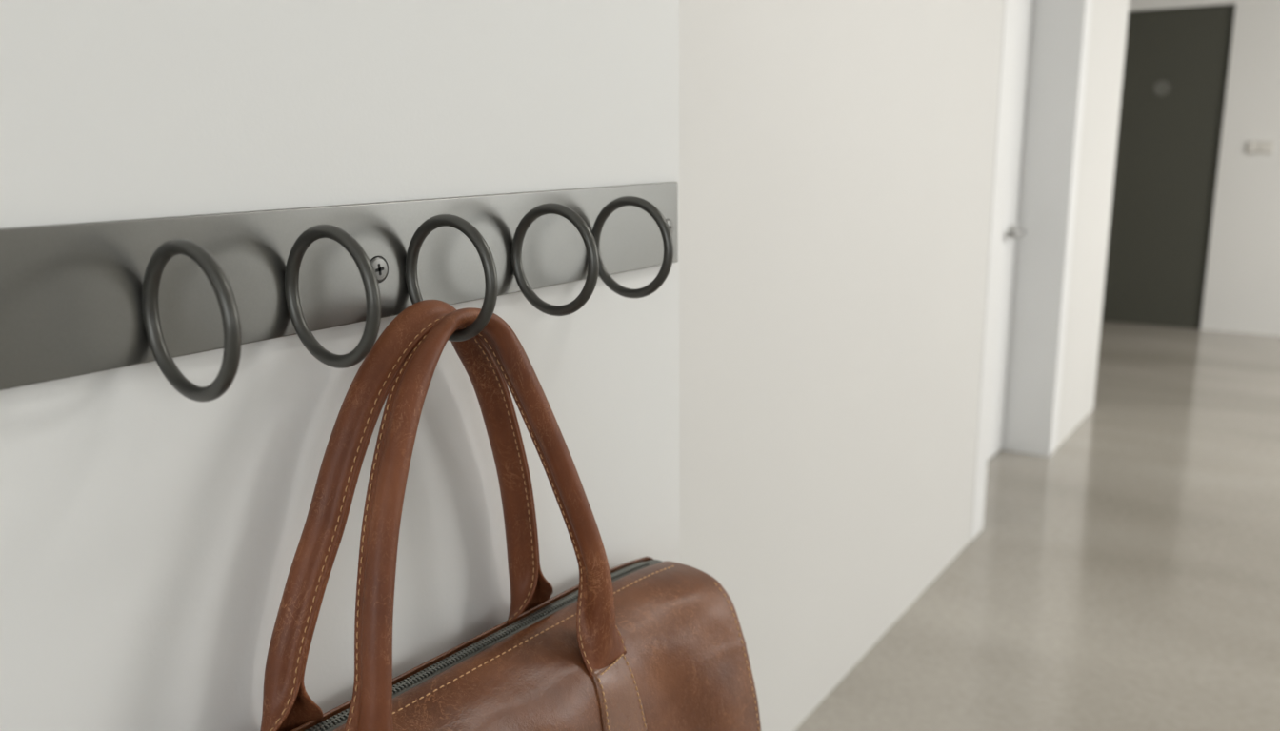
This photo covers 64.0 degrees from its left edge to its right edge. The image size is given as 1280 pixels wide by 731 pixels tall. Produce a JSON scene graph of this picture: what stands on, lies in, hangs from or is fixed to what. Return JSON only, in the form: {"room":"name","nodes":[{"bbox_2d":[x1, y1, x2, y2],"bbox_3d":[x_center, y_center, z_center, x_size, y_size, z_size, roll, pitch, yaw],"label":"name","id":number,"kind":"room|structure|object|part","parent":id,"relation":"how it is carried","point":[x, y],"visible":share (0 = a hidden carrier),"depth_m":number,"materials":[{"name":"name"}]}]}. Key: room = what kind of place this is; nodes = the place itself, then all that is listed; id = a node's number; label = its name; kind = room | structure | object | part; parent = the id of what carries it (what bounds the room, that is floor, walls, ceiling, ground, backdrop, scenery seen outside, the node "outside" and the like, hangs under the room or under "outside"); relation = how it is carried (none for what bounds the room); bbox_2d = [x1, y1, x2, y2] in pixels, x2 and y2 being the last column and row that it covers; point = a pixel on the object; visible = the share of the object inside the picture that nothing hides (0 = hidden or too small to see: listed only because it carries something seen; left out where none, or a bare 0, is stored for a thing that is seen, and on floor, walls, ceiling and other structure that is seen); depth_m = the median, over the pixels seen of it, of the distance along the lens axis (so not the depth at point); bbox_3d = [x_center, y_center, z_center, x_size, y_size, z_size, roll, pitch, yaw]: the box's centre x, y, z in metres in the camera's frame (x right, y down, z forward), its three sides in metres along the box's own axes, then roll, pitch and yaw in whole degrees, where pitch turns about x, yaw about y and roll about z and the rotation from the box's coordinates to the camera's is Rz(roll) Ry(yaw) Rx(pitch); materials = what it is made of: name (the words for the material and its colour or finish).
{"room":"hallway","nodes":[
{"label":"hallway","id":0,"kind":"room"},
{"bbox_2d":[0,0,679,730],"bbox_3d":[-1.363,0.071,-0.386,0.980,2.620,3.526,8,15,33],"label":"wall","id":1,"kind":"structure","parent":0,"point":[150,533],"depth_m":0.50,"materials":[{"name":"paint"}]},
{"bbox_2d":[0,181,678,401],"bbox_3d":[-0.096,-0.050,0.545,0.072,0.073,0.538,8,15,33],"label":"hook rail","id":2,"kind":"object","parent":1,"relation":"attached to","point":[77,299],"visible":0.95,"depth_m":0.48,"materials":[{"name":"grey metal"}]},
{"bbox_2d":[260,300,760,730],"bbox_3d":[-0.076,0.203,0.577,0.114,0.480,0.444,8,15,33],"label":"leather handbag","id":3,"kind":"object","parent":2,"relation":"hanging from","point":[646,644],"visible":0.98,"depth_m":0.58,"materials":[{"name":"leather"}]},
{"bbox_3d":[-0.120,0.092,0.561,0.035,0.254,0.230,8,15,33],"label":"handle","id":4,"kind":"part","parent":3,"relation":"part of","materials":[{"name":"brown leather"}]},
{"bbox_3d":[-0.087,0.086,0.543,0.049,0.231,0.218,8,15,33],"label":"handle","id":5,"kind":"part","parent":3,"relation":"part of","materials":[{"name":"brown leather"}]},
{"bbox_2d":[679,0,1129,730],"bbox_3d":[0.701,-0.689,2.993,0.528,2.620,4.524,8,15,33],"label":"wall","id":6,"kind":"structure","parent":0,"point":[837,157],"depth_m":2.24,"materials":[{"name":"white paint"}]},
{"bbox_2d":[970,0,1018,540],"bbox_3d":[1.254,-0.582,3.630,0.291,2.130,1.082,8,15,33],"label":"trim","id":7,"kind":"structure","parent":6,"relation":"attached to","point":[1010,6],"depth_m":3.19,"materials":[{"name":"white paint"}]},
{"bbox_2d":[987,0,1032,460],"bbox_3d":[1.257,-0.562,3.712,0.101,2.042,0.928,8,15,33],"label":"door","id":8,"kind":"structure","parent":6,"relation":"in","point":[1024,7],"depth_m":4.01,"materials":[{"name":"white paint"}]},
{"bbox_3d":[1.454,-0.517,3.979,0.056,0.052,0.141,8,15,33],"label":"handle","id":9,"kind":"part","parent":8,"relation":"part of","materials":[{"name":"metal"}]},
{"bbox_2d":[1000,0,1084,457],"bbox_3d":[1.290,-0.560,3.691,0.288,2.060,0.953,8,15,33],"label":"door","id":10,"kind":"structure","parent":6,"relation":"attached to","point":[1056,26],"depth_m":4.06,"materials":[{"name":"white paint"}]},
{"bbox_2d":[1048,0,1092,456],"bbox_3d":[1.706,-0.675,4.033,0.004,2.130,0.110,8,15,33],"label":"trim","id":11,"kind":"structure","parent":6,"relation":"attached to","point":[1088,3],"depth_m":4.05,"materials":[{"name":"white paint"}]},
{"bbox_2d":[794,320,1279,730],"bbox_3d":[1.901,0.907,2.013,7.550,0.100,11.050,8,15,33],"label":"floor","id":12,"kind":"structure","parent":0,"point":[1125,577],"depth_m":3.04,"materials":[{"name":"concrete"}]},
{"bbox_2d":[1128,0,1279,336],"bbox_3d":[4.894,-1.402,6.069,7.550,2.620,0.200,8,15,33],"label":"wall","id":13,"kind":"structure","parent":0,"point":[1242,291],"depth_m":6.66,"materials":[{"name":"white paint"}]},
{"bbox_2d":[1100,4,1235,328],"bbox_3d":[3.417,-1.327,7.002,0.928,2.100,0.100,8,15,33],"label":"door","id":14,"kind":"structure","parent":13,"relation":"in","point":[1176,61],"depth_m":6.91,"materials":[{"name":"grey paint"}]},
{"bbox_2d":[1128,3,1236,329],"bbox_3d":[3.431,-1.333,7.021,0.938,2.106,0.080,8,15,33],"label":"trim","id":15,"kind":"structure","parent":13,"relation":"attached to","point":[1225,4],"depth_m":6.71,"materials":[{"name":"grey paint"}]},
{"bbox_2d":[1245,140,1274,154],"bbox_3d":[3.977,-1.401,6.571,0.150,0.080,0.014,8,15,33],"label":"light switch","id":16,"kind":"object","parent":13,"relation":"attached to","point":[1252,147],"visible":1,"depth_m":6.57,"materials":[{"name":"plastic"}]}
]}

